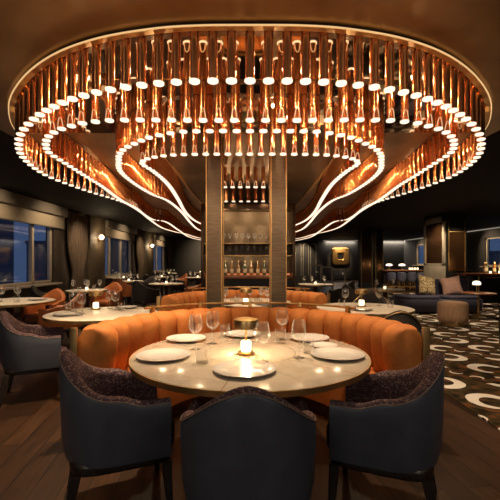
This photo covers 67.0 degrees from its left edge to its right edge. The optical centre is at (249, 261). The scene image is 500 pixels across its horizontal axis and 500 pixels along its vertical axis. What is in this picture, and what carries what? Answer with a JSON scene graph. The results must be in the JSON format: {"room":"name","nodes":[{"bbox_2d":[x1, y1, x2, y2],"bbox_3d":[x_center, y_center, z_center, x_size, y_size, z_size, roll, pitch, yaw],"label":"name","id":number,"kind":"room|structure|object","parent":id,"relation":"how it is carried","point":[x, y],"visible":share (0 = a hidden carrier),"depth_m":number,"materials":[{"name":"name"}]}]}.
{"room":"restaurant","nodes":[
{"label":"restaurant","id":0,"kind":"room"},
{"bbox_2d":[0,209,172,312],"bbox_3d":[-5.825,-0.150,12.400,0.250,3.000,31.200,0,0,0],"label":"wall","id":1,"kind":"structure","parent":0,"point":[61,267],"depth_m":11.48,"materials":[{"name":"brown paint"}]},
{"bbox_2d":[0,224,62,290],"bbox_3d":[-5.675,-0.365,8.200,0.390,2.010,5.700,0,0,0],"label":"window","id":2,"kind":"structure","parent":1,"relation":"in","point":[30,226],"depth_m":10.02,"materials":[{"name":"beige"}]},
{"bbox_2d":[0,189,67,229],"bbox_3d":[-5.612,-1.305,8.200,0.164,0.650,6.600,0,0,0],"label":"roller blind","id":3,"kind":"object","parent":1,"relation":"attached to","point":[15,207],"visible":1,"depth_m":9.62,"materials":[{"name":"beige fabric"}]},
{"bbox_2d":[67,212,87,297],"bbox_3d":[-5.585,-0.210,12.250,0.120,2.620,1.400,0,0,0],"label":"curtain","id":4,"kind":"object","parent":1,"relation":"hanging from","point":[77,225],"visible":0.92,"depth_m":12.12,"materials":[{"name":"brown fabric"}]},
{"bbox_2d":[88,215,104,299],"bbox_3d":[-5.650,-0.150,13.935,0.100,3.000,1.370,0,0,0],"label":"trim","id":5,"kind":"structure","parent":1,"relation":"attached to","point":[96,225],"depth_m":13.78,"materials":[{"name":"brown wood"}]},
{"bbox_2d":[105,237,136,277],"bbox_3d":[-5.675,-0.365,16.520,0.390,2.010,3.660,0,0,0],"label":"window","id":6,"kind":"structure","parent":1,"relation":"in","point":[120,274],"depth_m":16.85,"materials":[{"name":"beige"}]},
{"bbox_2d":[105,220,136,241],"bbox_3d":[-5.612,-1.305,16.600,0.164,0.650,3.800,0,0,0],"label":"roller blind","id":7,"kind":"object","parent":1,"relation":"attached to","point":[114,230],"visible":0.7,"depth_m":16.20,"materials":[{"name":"beige fabric"}]},
{"bbox_2d":[136,231,144,279],"bbox_3d":[-5.585,-0.210,19.275,0.120,2.620,1.450,0,0,0],"label":"curtain","id":8,"kind":"object","parent":1,"relation":"hanging from","point":[140,237],"visible":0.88,"depth_m":19.11,"materials":[{"name":"brown fabric"}]},
{"bbox_2d":[143,231,153,276],"bbox_3d":[-5.650,-0.150,21.050,0.100,3.000,1.900,0,0,0],"label":"trim","id":9,"kind":"structure","parent":1,"relation":"attached to","point":[148,267],"depth_m":21.05,"materials":[{"name":"brown wood"}]},
{"bbox_2d":[154,246,167,272],"bbox_3d":[-5.675,-0.365,23.750,0.390,2.010,3.200,0,0,0],"label":"window","id":10,"kind":"structure","parent":1,"relation":"in","point":[155,270],"depth_m":23.46,"materials":[{"name":"beige"}]},
{"bbox_2d":[154,234,167,246],"bbox_3d":[-5.612,-1.305,23.800,0.164,0.650,3.400,0,0,0],"label":"roller blind","id":11,"kind":"object","parent":1,"relation":"attached to","point":[159,240],"visible":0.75,"depth_m":23.55,"materials":[{"name":"beige fabric"}]},
{"bbox_2d":[167,240,173,276],"bbox_3d":[-5.585,-0.210,26.650,0.120,2.620,2.100,0,0,0],"label":"curtain","id":12,"kind":"object","parent":1,"relation":"hanging from","point":[170,244],"visible":0.88,"depth_m":26.40,"materials":[{"name":"brown fabric"}]},
{"bbox_2d":[0,280,499,499],"bbox_3d":[2.850,1.410,12.400,17.700,0.120,31.800,0,0,0],"label":"floor","id":13,"kind":"structure","parent":0,"point":[34,465],"depth_m":2.49,"materials":[{"name":"brown wood"}]},
{"bbox_2d":[0,297,55,316],"bbox_3d":[-3.680,0.975,5.800,1.240,0.750,1.240,0,0,0],"label":"dining table","id":14,"kind":"object","parent":13,"relation":"on","point":[9,304],"visible":0.55,"depth_m":5.74,"materials":[{"name":"beige stone"}]},
{"bbox_2d":[0,311,67,408],"bbox_3d":[-2.159,0.912,3.796,0.602,0.876,0.601,0,0,-24],"label":"armchair","id":15,"kind":"object","parent":13,"relation":"on","point":[25,349],"visible":0.87,"depth_m":3.55,"materials":[{"name":"black leather"}]},
{"bbox_2d":[61,344,67,351],"bbox_3d":[-2.109,0.948,3.818,0.490,0.144,0.430,0,0,-24],"label":"seat cushion","id":16,"kind":"object","parent":15,"relation":"on","point":[63,347],"depth_m":3.90,"materials":[{"name":"fabric"}]},
{"bbox_2d":[31,285,46,296],"bbox_3d":[-4.205,0.912,7.843,0.602,0.876,0.601,0,0,-20],"label":"armchair","id":17,"kind":"object","parent":13,"relation":"on","point":[35,292],"visible":0.18,"depth_m":7.62,"materials":[{"name":"black fabric"}]},
{"bbox_2d":[20,288,69,337],"bbox_3d":[-3.547,0.912,6.559,0.601,0.876,0.602,0,0,15],"label":"armchair","id":18,"kind":"object","parent":13,"relation":"on","point":[28,314],"visible":0.37,"depth_m":6.52,"materials":[{"name":"orange leather"}]},
{"bbox_2d":[24,312,37,323],"bbox_3d":[-3.562,0.948,6.506,0.430,0.144,0.490,0,0,15],"label":"seat cushion","id":19,"kind":"object","parent":18,"relation":"on","point":[29,317],"depth_m":6.29,"materials":[{"name":"orange leather"}]},
{"bbox_2d":[38,292,84,331],"bbox_3d":[-2.940,0.912,5.951,0.602,0.876,0.601,0,0,-5],"label":"armchair","id":20,"kind":"object","parent":13,"relation":"on","point":[79,303],"visible":0.47,"depth_m":5.71,"materials":[{"name":"orange leather"}]},
{"bbox_2d":[65,289,107,326],"bbox_3d":[-3.500,0.975,8.100,0.840,0.750,0.840,0,0,0],"label":"dining table","id":21,"kind":"object","parent":13,"relation":"on","point":[86,293],"visible":0.56,"depth_m":8.05,"materials":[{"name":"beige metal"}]},
{"bbox_2d":[42,307,156,323],"bbox_3d":[-1.740,0.975,4.470,1.260,0.750,1.260,0,0,0],"label":"dining table","id":22,"kind":"object","parent":13,"relation":"on","point":[90,316],"visible":0.4,"depth_m":4.24,"materials":[{"name":"beige stone"}]},
{"bbox_2d":[52,312,80,315],"bbox_3d":[-2.060,0.589,4.250,0.292,0.022,0.292,0,0,0],"label":"plate","id":23,"kind":"object","parent":22,"relation":"on","point":[59,313],"visible":1,"depth_m":4.25,"materials":[{"name":"beige ceramic"}]},
{"bbox_2d":[89,290,102,309],"bbox_3d":[-1.950,0.477,4.780,0.168,0.245,0.168,0,0,0],"label":"table lamp","id":24,"kind":"object","parent":22,"relation":"on","point":[95,293],"visible":1,"depth_m":4.74,"materials":[{"name":"gold metal"}]},
{"bbox_2d":[116,305,137,308],"bbox_3d":[-1.600,0.589,4.900,0.275,0.022,0.275,0,0,0],"label":"plate","id":25,"kind":"object","parent":22,"relation":"on","point":[124,306],"visible":0.94,"depth_m":4.92,"materials":[{"name":"beige ceramic"}]},
{"bbox_2d":[91,282,121,306],"bbox_3d":[-3.306,0.912,8.824,0.601,0.876,0.602,0,0,15],"label":"armchair","id":26,"kind":"object","parent":13,"relation":"on","point":[103,300],"visible":0.66,"depth_m":8.76,"materials":[{"name":"orange leather"}]},
{"bbox_2d":[97,299,110,306],"bbox_3d":[-3.320,0.948,8.771,0.430,0.144,0.490,0,0,15],"label":"seat cushion","id":27,"kind":"object","parent":26,"relation":"on","point":[102,302],"depth_m":8.53,"materials":[{"name":"orange leather"}]},
{"bbox_2d":[59,350,174,499],"bbox_3d":[-0.744,0.912,2.136,0.602,0.876,0.601,0,0,-22],"label":"armchair","id":28,"kind":"object","parent":13,"relation":"on","point":[113,421],"visible":0.98,"depth_m":1.89,"materials":[{"name":"black leather"}]},
{"bbox_2d":[110,278,131,304],"bbox_3d":[-3.850,0.912,11.220,0.601,0.876,0.602,0,0,0],"label":"armchair","id":29,"kind":"object","parent":13,"relation":"on","point":[126,288],"visible":0.44,"depth_m":11.01,"materials":[{"name":"orange leather"}]},
{"bbox_2d":[122,280,143,304],"bbox_3d":[-3.850,0.975,12.000,0.900,0.750,0.900,0,0,0],"label":"dining table","id":30,"kind":"object","parent":13,"relation":"on","point":[125,281],"visible":0.49,"depth_m":11.95,"materials":[{"name":"beige stone"}]},
{"bbox_2d":[130,281,158,306],"bbox_3d":[-2.779,0.912,9.913,0.601,0.876,0.602,0,0,32],"label":"armchair","id":31,"kind":"object","parent":13,"relation":"on","point":[141,294],"visible":0.85,"depth_m":9.66,"materials":[{"name":"black leather"}]},
{"bbox_2d":[140,276,155,288],"bbox_3d":[-3.460,0.912,12.675,0.601,0.876,0.602,0,0,30],"label":"armchair","id":32,"kind":"object","parent":13,"relation":"on","point":[152,279],"visible":0.27,"depth_m":12.84,"materials":[{"name":"black fabric"}]},
{"bbox_2d":[142,274,160,295],"bbox_3d":[-3.867,0.912,14.667,0.601,0.876,0.602,0,0,20],"label":"armchair","id":33,"kind":"object","parent":13,"relation":"on","point":[146,276],"visible":0.21,"depth_m":14.54,"materials":[{"name":"black fabric"}]},
{"bbox_2d":[154,276,168,295],"bbox_3d":[-3.600,0.975,15.400,0.900,0.750,0.900,0,0,0],"label":"dining table","id":34,"kind":"object","parent":13,"relation":"on","point":[161,277],"visible":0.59,"depth_m":15.36,"materials":[{"name":"beige stone"}]},
{"bbox_2d":[160,271,171,282],"bbox_3d":[-4.400,0.912,19.720,0.601,0.876,0.602,0,0,0],"label":"armchair","id":35,"kind":"object","parent":13,"relation":"on","point":[164,273],"visible":0.38,"depth_m":19.44,"materials":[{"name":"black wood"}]},
{"bbox_2d":[149,282,183,294],"bbox_3d":[-2.350,0.975,10.600,0.960,0.750,0.960,0,0,0],"label":"dining table","id":36,"kind":"object","parent":13,"relation":"on","point":[167,284],"visible":0.59,"depth_m":10.54,"materials":[{"name":"beige stone"}]},
{"bbox_2d":[169,274,184,293],"bbox_3d":[-2.811,0.912,14.523,0.602,0.876,0.601,0,0,-20],"label":"armchair","id":37,"kind":"object","parent":13,"relation":"on","point":[173,287],"visible":0.83,"depth_m":14.28,"materials":[{"name":"black fabric"}]},
{"bbox_2d":[172,273,187,293],"bbox_3d":[-2.925,0.912,15.790,0.602,0.876,0.601,0,0,-30],"label":"armchair","id":38,"kind":"object","parent":13,"relation":"on","point":[182,278],"visible":0.34,"depth_m":15.69,"materials":[{"name":"orange leather"}]},
{"bbox_2d":[185,284,200,291],"bbox_3d":[-1.540,0.912,10.600,0.602,0.876,0.601,0,0,0],"label":"armchair","id":39,"kind":"object","parent":13,"relation":"on","point":[196,286],"visible":0.21,"depth_m":10.32,"materials":[{"name":"orange leather"}]},
{"bbox_2d":[185,277,200,284],"bbox_3d":[-2.050,0.975,14.800,0.960,0.750,0.960,0,0,0],"label":"dining table","id":40,"kind":"object","parent":13,"relation":"on","point":[196,278],"visible":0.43,"depth_m":14.62,"materials":[{"name":"beige stone"}]},
{"bbox_2d":[187,271,199,285],"bbox_3d":[-3.177,0.912,21.239,0.601,0.876,0.602,0,0,20],"label":"armchair","id":41,"kind":"object","parent":13,"relation":"on","point":[191,274],"visible":0.63,"depth_m":20.98,"materials":[{"name":"black fabric"}]},
{"bbox_2d":[206,132,223,308],"bbox_3d":[-0.443,-0.140,4.800,0.205,2.979,0.330,0,0,0],"label":"column","id":42,"kind":"structure","parent":13,"relation":"on","point":[214,164],"depth_m":4.65,"materials":[{"name":"brown wood"}]},
{"bbox_2d":[156,286,329,310],"bbox_3d":[-0.147,0.890,6.092,2.609,0.920,1.206,0,0,-12],"label":"sofa","id":43,"kind":"object","parent":13,"relation":"on","point":[304,296],"visible":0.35,"depth_m":5.96,"materials":[{"name":"orange fabric"}]},
{"bbox_2d":[180,386,315,499],"bbox_3d":[-0.008,0.912,1.710,0.601,0.876,0.602,0,0,0],"label":"armchair","id":44,"kind":"object","parent":13,"relation":"on","point":[246,442],"visible":1,"depth_m":1.44,"materials":[{"name":"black leather"}]},
{"bbox_2d":[201,204,294,290],"bbox_3d":[-0.040,0.040,8.470,2.060,2.620,0.480,0,0,0],"label":"bar","id":45,"kind":"object","parent":13,"relation":"on","point":[248,219],"visible":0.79,"depth_m":8.67,"materials":[{"name":"brown wood"}]},
{"bbox_2d":[230,261,233,274],"bbox_3d":[-0.405,0.135,8.470,0.082,0.330,0.080,0,0,0],"label":"liquor bottle","id":46,"kind":"object","parent":45,"relation":"on","point":[231,266],"visible":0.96,"depth_m":8.44,"materials":[{"name":"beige glass"}]},
{"bbox_2d":[205,244,290,244],"bbox_3d":[-0.040,-0.407,8.470,1.940,0.025,0.400,0,0,0],"label":"shelf","id":47,"kind":"object","parent":45,"relation":"attached to","point":[205,244],"depth_m":8.53,"materials":[{"name":"black paint"}]},
{"bbox_2d":[204,275,292,278],"bbox_3d":[-0.040,0.335,8.450,1.940,0.070,0.440,0,0,0],"label":"countertop","id":48,"kind":"structure","parent":45,"relation":"on","point":[225,276],"depth_m":8.23,"materials":[{"name":"brown wood"}]},
{"bbox_2d":[224,256,290,256],"bbox_3d":[-0.040,-0.138,8.470,1.940,0.025,0.400,0,0,0],"label":"shelf","id":49,"kind":"object","parent":45,"relation":"attached to","point":[224,256],"depth_m":8.59,"materials":[{"name":"black paint"}]},
{"bbox_2d":[70,301,429,417],"bbox_3d":[0.000,0.890,3.451,2.626,0.920,1.399,0,0,0],"label":"sofa","id":50,"kind":"object","parent":13,"relation":"on","point":[389,344],"visible":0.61,"depth_m":3.28,"materials":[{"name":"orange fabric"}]},
{"bbox_2d":[129,331,370,397],"bbox_3d":[0.000,0.975,2.520,1.540,0.750,1.540,0,0,0],"label":"dining table","id":51,"kind":"object","parent":13,"relation":"on","point":[298,375],"visible":0.52,"depth_m":2.15,"materials":[{"name":"beige stone"}]},
{"bbox_2d":[135,348,189,361],"bbox_3d":[-0.545,0.589,2.370,0.334,0.022,0.334,0,0,-23],"label":"plate","id":52,"kind":"object","parent":51,"relation":"on","point":[161,354],"visible":1,"depth_m":2.39,"materials":[{"name":"beige ceramic"}]},
{"bbox_2d":[166,334,205,341],"bbox_3d":[-0.490,0.589,2.900,0.299,0.022,0.299,0,0,44],"label":"plate","id":53,"kind":"object","parent":51,"relation":"on","point":[178,337],"visible":1,"depth_m":2.92,"materials":[{"name":"beige ceramic"}]},
{"bbox_2d":[225,330,260,336],"bbox_3d":[-0.060,0.589,3.080,0.292,0.022,0.292,0,0,-25],"label":"plate","id":54,"kind":"object","parent":51,"relation":"on","point":[237,333],"visible":0.9,"depth_m":3.11,"materials":[{"name":"beige ceramic"}]},
{"bbox_2d":[213,359,275,377],"bbox_3d":[-0.030,0.589,2.070,0.344,0.022,0.344,0,0,0],"label":"plate","id":55,"kind":"object","parent":51,"relation":"on","point":[242,368],"visible":1,"depth_m":2.08,"materials":[{"name":"beige ceramic"}]},
{"bbox_2d":[233,317,258,355],"bbox_3d":[-0.026,0.477,2.460,0.168,0.245,0.168,0,0,0],"label":"table lamp","id":56,"kind":"object","parent":51,"relation":"on","point":[241,323],"visible":1,"depth_m":2.42,"materials":[{"name":"gold metal"}]},
{"bbox_2d":[241,340,250,351],"bbox_3d":[-0.026,0.546,2.460,0.068,0.069,0.068,0,0,0],"label":"candle","id":57,"kind":"object","parent":56,"relation":"on","point":[245,344],"depth_m":2.43,"materials":[{"name":"white wax"}]},
{"bbox_2d":[290,333,328,341],"bbox_3d":[0.460,0.589,2.920,0.303,0.022,0.303,0,0,-7],"label":"plate","id":58,"kind":"object","parent":51,"relation":"on","point":[309,337],"visible":0.97,"depth_m":2.96,"materials":[{"name":"beige ceramic"}]},
{"bbox_2d":[310,342,337,347],"bbox_3d":[0.520,0.591,2.665,0.194,0.018,0.194,0,0,0],"label":"plate","id":59,"kind":"object","parent":51,"relation":"on","point":[316,344],"visible":0.75,"depth_m":2.70,"materials":[{"name":"beige ceramic"}]},
{"bbox_2d":[311,347,364,359],"bbox_3d":[0.555,0.589,2.400,0.337,0.022,0.337,0,0,21],"label":"plate","id":60,"kind":"object","parent":51,"relation":"on","point":[332,353],"visible":1,"depth_m":2.42,"materials":[{"name":"beige ceramic"}]},
{"bbox_2d":[224,298,290,307],"bbox_3d":[0.000,0.975,5.720,1.240,0.750,1.240,0,0,0],"label":"dining table","id":61,"kind":"object","parent":13,"relation":"on","point":[228,299],"visible":0.25,"depth_m":5.74,"materials":[{"name":"stone"}]},
{"bbox_2d":[240,287,251,304],"bbox_3d":[-0.060,0.477,5.300,0.168,0.245,0.168,0,0,0],"label":"table lamp","id":62,"kind":"object","parent":61,"relation":"on","point":[245,290],"visible":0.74,"depth_m":5.25,"materials":[{"name":"gold metal"}]},
{"bbox_2d":[269,132,286,308],"bbox_3d":[0.352,-0.140,4.800,0.205,2.979,0.330,0,0,0],"label":"column","id":63,"kind":"structure","parent":13,"relation":"on","point":[277,163],"depth_m":4.65,"materials":[{"name":"brown wood"}]},
{"bbox_2d":[298,283,332,291],"bbox_3d":[1.780,0.975,10.300,0.960,0.750,0.960,0,0,0],"label":"dining table","id":64,"kind":"object","parent":13,"relation":"on","point":[315,286],"visible":0.63,"depth_m":10.07,"materials":[{"name":"beige stone"}]},
{"bbox_2d":[358,231,372,287],"bbox_3d":[6.150,-0.145,20.190,0.620,2.990,0.620,0,0,0],"label":"pillar","id":65,"kind":"structure","parent":13,"relation":"on","point":[365,238],"depth_m":19.89,"materials":[{"name":"black paint"}]},
{"bbox_2d":[316,303,414,316],"bbox_3d":[1.500,0.975,4.980,1.240,0.750,1.240,0,0,0],"label":"dining table","id":66,"kind":"object","parent":13,"relation":"on","point":[379,311],"visible":0.41,"depth_m":4.87,"materials":[{"name":"cream marble"},{"name":"dark bronze"},{"name":"aged brass"}]},
{"bbox_2d":[355,288,367,306],"bbox_3d":[1.500,0.477,5.080,0.168,0.245,0.168,0,0,0],"label":"table lamp","id":67,"kind":"object","parent":66,"relation":"on","point":[361,291],"visible":0.98,"depth_m":5.04,"materials":[{"name":"gold metal"}]},
{"bbox_2d":[353,307,372,310],"bbox_3d":[1.380,0.589,4.700,0.292,0.022,0.292,0,0,0],"label":"plate","id":68,"kind":"object","parent":66,"relation":"on","point":[357,308],"visible":0.82,"depth_m":4.70,"materials":[{"name":"beige ceramic"}]},
{"bbox_2d":[352,290,389,317],"bbox_3d":[1.954,0.912,6.111,0.611,0.876,0.607,0,0,20],"label":"armchair","id":69,"kind":"object","parent":13,"relation":"on","point":[370,297],"visible":0.16,"depth_m":6.31,"materials":[{"name":"black leather"}]},
{"bbox_2d":[373,231,382,287],"bbox_3d":[6.810,-0.145,20.190,0.420,2.990,0.620,0,0,0],"label":"pillar","id":70,"kind":"structure","parent":13,"relation":"on","point":[377,235],"depth_m":19.90,"materials":[{"name":"black paint"}]},
{"bbox_2d":[326,352,444,499],"bbox_3d":[0.744,0.912,2.096,0.602,0.876,0.601,0,0,23],"label":"armchair","id":71,"kind":"object","parent":13,"relation":"on","point":[389,423],"visible":0.98,"depth_m":1.85,"materials":[{"name":"black leather"}]},
{"bbox_2d":[326,421,329,447],"bbox_3d":[0.694,0.948,2.118,0.490,0.144,0.430,0,0,23],"label":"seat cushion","id":72,"kind":"object","parent":71,"relation":"on","point":[327,428],"depth_m":2.06,"materials":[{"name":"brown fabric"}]},
{"bbox_2d":[386,272,395,287],"bbox_3d":[6.320,0.906,16.996,0.440,0.891,0.388,0,0,0],"label":"bar stool","id":73,"kind":"object","parent":13,"relation":"on","point":[391,275],"visible":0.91,"depth_m":16.85,"materials":[{"name":"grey fabric"}]},
{"bbox_2d":[396,272,405,288],"bbox_3d":[6.800,0.906,16.996,0.440,0.891,0.388,0,0,0],"label":"bar stool","id":74,"kind":"object","parent":13,"relation":"on","point":[401,276],"visible":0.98,"depth_m":16.84,"materials":[{"name":"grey fabric"}]},
{"bbox_2d":[383,310,421,331],"bbox_3d":[1.470,0.912,3.988,0.611,0.876,0.607,0,0,-2],"label":"armchair","id":75,"kind":"object","parent":13,"relation":"on","point":[404,317],"visible":0.09,"depth_m":3.70,"materials":[{"name":"black fabric"}]},
{"bbox_2d":[324,293,499,429],"bbox_3d":[5.800,1.344,9.600,7.600,0.012,13.200,0,0,0],"label":"carpet","id":76,"kind":"structure","parent":13,"relation":"on","point":[471,351],"depth_m":5.29,"materials":[{"name":"carpet"}]},
{"bbox_2d":[311,265,322,292],"bbox_3d":[2.500,0.725,14.200,0.040,1.250,0.550,0,0,-40],"label":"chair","id":77,"kind":"object","parent":76,"relation":"on","point":[311,265],"visible":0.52,"depth_m":14.00,"materials":[{"name":"black"}]},
{"bbox_2d":[331,269,345,289],"bbox_3d":[2.950,0.787,12.600,0.040,1.125,0.550,0,0,-40],"label":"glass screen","id":78,"kind":"object","parent":76,"relation":"on","point":[331,269],"visible":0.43,"depth_m":12.68,"materials":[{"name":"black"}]},
{"bbox_2d":[329,281,354,302],"bbox_3d":[2.400,0.912,9.780,0.602,0.876,0.601,0,0,40],"label":"armchair","id":79,"kind":"object","parent":76,"relation":"on","point":[335,295],"visible":0.5,"depth_m":9.57,"materials":[{"name":"black leather"}]},
{"bbox_2d":[342,284,360,302],"bbox_3d":[2.295,0.912,8.143,0.602,0.876,0.601,0,0,-20],"label":"armchair","id":80,"kind":"object","parent":76,"relation":"on","point":[347,297],"visible":0.29,"depth_m":7.95,"materials":[{"name":"black leather"}]},
{"bbox_2d":[366,288,404,298],"bbox_3d":[3.000,0.975,8.400,0.840,0.750,0.840,0,0,0],"label":"dining table","id":81,"kind":"object","parent":76,"relation":"on","point":[385,291],"visible":0.55,"depth_m":8.24,"materials":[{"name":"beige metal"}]},
{"bbox_2d":[390,279,482,313],"bbox_3d":[4.975,0.915,10.175,2.250,0.870,1.050,0,0,0],"label":"lounge sofa","id":82,"kind":"object","parent":76,"relation":"on","point":[422,303],"visible":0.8,"depth_m":9.72,"materials":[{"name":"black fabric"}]},
{"bbox_2d":[394,294,439,299],"bbox_3d":[4.450,0.926,10.075,1.100,0.077,0.750,0,0,0],"label":"seat cushion","id":83,"kind":"object","parent":82,"relation":"on","point":[398,296],"depth_m":9.75,"materials":[{"name":"blue fabric"}]},
{"bbox_2d":[418,274,434,294],"bbox_3d":[4.812,0.644,10.274,0.620,0.617,0.267,0,0,-9],"label":"throw cushion","id":84,"kind":"object","parent":82,"relation":"on","point":[426,284],"visible":0.95,"depth_m":10.19,"materials":[{"name":"fabric"}]},
{"bbox_2d":[439,276,462,294],"bbox_3d":[5.459,0.651,10.247,0.576,0.572,0.262,0,0,7],"label":"throw cushion","id":85,"kind":"object","parent":82,"relation":"on","point":[450,286],"visible":0.94,"depth_m":10.18,"materials":[{"name":"pink fabric"}]},
{"bbox_2d":[436,294,479,299],"bbox_3d":[5.535,0.926,10.075,1.030,0.077,0.750,0,0,0],"label":"seat cushion","id":86,"kind":"object","parent":82,"relation":"on","point":[455,296],"depth_m":9.72,"materials":[{"name":"blue fabric"}]},
{"bbox_2d":[424,213,466,278],"bbox_3d":[6.910,-0.145,13.443,0.760,2.990,1.535,0,0,0],"label":"pillar","id":87,"kind":"structure","parent":76,"relation":"on","point":[445,235],"depth_m":12.71,"materials":[{"name":"black paint"}]},
{"bbox_2d":[424,216,445,265],"bbox_3d":[6.550,-0.710,13.450,0.040,1.680,1.520,0,0,0],"label":"wall panel","id":88,"kind":"object","parent":87,"relation":"on","point":[434,227],"depth_m":13.34,"materials":[{"name":"brown wood"}]},
{"bbox_2d":[449,232,464,270],"bbox_3d":[6.950,-0.350,12.697,0.520,1.300,0.025,0,0,0],"label":"wall panel","id":89,"kind":"object","parent":87,"relation":"attached to","point":[456,239],"depth_m":12.69,"materials":[{"name":"brown wood"}]},
{"bbox_2d":[437,301,468,326],"bbox_3d":[4.320,1.089,8.050,0.599,0.497,0.599,0,0,0],"label":"pouf","id":90,"kind":"object","parent":76,"relation":"on","point":[449,313],"visible":1,"depth_m":7.82,"materials":[{"name":"beige fabric"}]},
{"bbox_2d":[455,273,499,302],"bbox_3d":[7.725,0.838,11.400,2.750,1.000,0.600,0,0,0],"label":"bar counter","id":91,"kind":"object","parent":76,"relation":"on","point":[490,282],"depth_m":11.35,"materials":[{"name":"brown wood"}]},
{"bbox_2d":[455,273,499,275],"bbox_3d":[7.725,0.373,11.400,2.750,0.070,0.600,0,0,0],"label":"countertop","id":92,"kind":"structure","parent":91,"relation":"on","point":[461,274],"depth_m":11.10,"materials":[{"name":"brown wood"}]},
{"bbox_2d":[460,291,496,318],"bbox_3d":[5.500,1.038,9.100,0.760,0.600,0.760,0,0,0],"label":"side table","id":93,"kind":"object","parent":76,"relation":"on","point":[465,292],"visible":0.99,"depth_m":9.08,"materials":[{"name":"brown wood"}]},
{"bbox_2d":[407,272,416,291],"bbox_3d":[7.270,0.906,16.996,0.440,0.891,0.388,0,0,0],"label":"bar stool","id":94,"kind":"object","parent":13,"relation":"on","point":[411,276],"visible":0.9,"depth_m":16.86,"materials":[{"name":"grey fabric"}]},
{"bbox_2d":[379,270,472,290],"bbox_3d":[8.150,0.858,17.600,4.100,0.985,0.640,0,0,0],"label":"bar counter","id":95,"kind":"object","parent":13,"relation":"on","point":[383,272],"depth_m":17.50,"materials":[{"name":"brown wood"}]},
{"bbox_2d":[379,270,472,270],"bbox_3d":[8.150,0.393,17.600,4.100,0.055,0.640,0,0,0],"label":"countertop","id":96,"kind":"structure","parent":95,"relation":"on","point":[379,270],"depth_m":17.28,"materials":[{"name":"brown wood"}]},
{"bbox_2d":[0,130,499,239],"bbox_3d":[2.850,-1.725,12.400,17.700,0.150,31.800,0,0,0],"label":"ceiling","id":97,"kind":"structure","parent":0,"point":[475,191],"depth_m":10.14,"materials":[{"name":"black paint"}]},
{"bbox_2d":[0,0,499,230],"bbox_3d":[0.000,-1.640,10.650,6.160,0.020,27.700,0,0,0],"label":"ceiling panel","id":98,"kind":"object","parent":97,"relation":"attached to","point":[30,30],"visible":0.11,"depth_m":2.69,"materials":[{"name":"brown metal"}]},
{"bbox_2d":[157,148,202,203],"bbox_3d":[-1.330,-1.613,14.600,0.050,0.035,18.800,0,0,0],"label":"trim","id":99,"kind":"structure","parent":98,"relation":"attached to","point":[173,168],"depth_m":7.49,"materials":[{"name":"brown"}]},
{"bbox_2d":[8,22,491,240],"bbox_3d":[0.000,-1.444,13.082,6.610,0.371,21.063,0,0,0],"label":"chandelier","id":100,"kind":"object","parent":98,"relation":"hanging from","point":[141,84],"visible":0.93,"depth_m":3.46,"materials":[{"name":"brown metal"}]},
{"bbox_2d":[295,148,342,207],"bbox_3d":[1.330,-1.613,14.600,0.050,0.035,18.800,0,0,0],"label":"trim","id":101,"kind":"structure","parent":98,"relation":"attached to","point":[326,168],"depth_m":7.58,"materials":[{"name":"brown"}]},
{"bbox_2d":[173,240,403,278],"bbox_3d":[2.850,-0.150,28.125,17.600,3.000,0.250,0,0,0],"label":"wall","id":102,"kind":"structure","parent":0,"point":[187,253],"depth_m":28.00,"materials":[{"name":"black lacquered wood panelling"},{"name":"dark bronze"}]},
{"bbox_2d":[295,242,317,279],"bbox_3d":[3.850,-0.075,27.951,2.300,2.850,0.097,0,0,0],"label":"curtain","id":103,"kind":"object","parent":102,"relation":"attached to","point":[306,253],"visible":0.73,"depth_m":27.94,"materials":[{"name":"grey fabric"}]},
{"bbox_2d":[332,248,348,264],"bbox_3d":[6.680,-0.430,27.890,1.280,1.280,0.180,0,0,0],"label":"wall sculpture","id":104,"kind":"object","parent":102,"relation":"attached to","point":[340,256],"visible":1,"depth_m":27.82,"materials":[{"name":"gold metal"}]},
{"bbox_2d":[404,226,499,272],"bbox_3d":[11.525,-0.150,12.400,0.250,3.000,31.200,0,0,0],"label":"wall","id":105,"kind":"structure","parent":0,"point":[476,240],"depth_m":19.27,"materials":[{"name":"grey paint"}]},
{"bbox_2d":[412,244,423,265],"bbox_3d":[11.375,-0.475,25.050,0.390,1.450,2.000,0,0,0],"label":"window","id":106,"kind":"structure","parent":105,"relation":"in","point":[418,264],"depth_m":25.93,"materials":[{"name":"beige"}]},
{"bbox_2d":[480,237,499,267],"bbox_3d":[11.375,-0.460,16.975,0.390,1.420,2.850,0,0,0],"label":"window","id":107,"kind":"structure","parent":105,"relation":"in","point":[487,239],"depth_m":18.28,"materials":[{"name":"beige"}]},
{"label":"outside","id":108,"kind":"structure","parent":0,"visible":0},
{"bbox_2d":[0,219,13,283],"bbox_3d":[-21.500,2.650,18.000,13.400,21.400,12.400,0,0,0],"label":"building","id":109,"kind":"structure","parent":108,"point":[6,226],"depth_m":23.27,"materials":[{"name":"blue glass"}]},
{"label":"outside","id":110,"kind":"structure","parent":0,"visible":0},
{"bbox_2d":[24,241,45,281],"bbox_3d":[-33.000,5.000,64.000,5.400,16.700,8.400,0,0,0],"label":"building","id":111,"kind":"structure","parent":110,"point":[39,246],"depth_m":60.01,"materials":[{"name":"blue"}]},
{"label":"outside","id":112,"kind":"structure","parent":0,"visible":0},
{"bbox_2d":[110,238,126,273],"bbox_3d":[-25.150,3.650,74.000,3.100,19.400,8.400,0,0,0],"label":"building","id":113,"kind":"structure","parent":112,"point":[113,242],"depth_m":70.00,"materials":[{"name":"blue glass"}]},
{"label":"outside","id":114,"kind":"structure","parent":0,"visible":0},
{"bbox_2d":[490,251,499,264],"bbox_3d":[49.500,5.650,67.000,9.400,15.400,10.400,0,0,0],"label":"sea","id":115,"kind":"structure","parent":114,"point":[494,255],"depth_m":69.25,"materials":[{"name":"blue liquid"}]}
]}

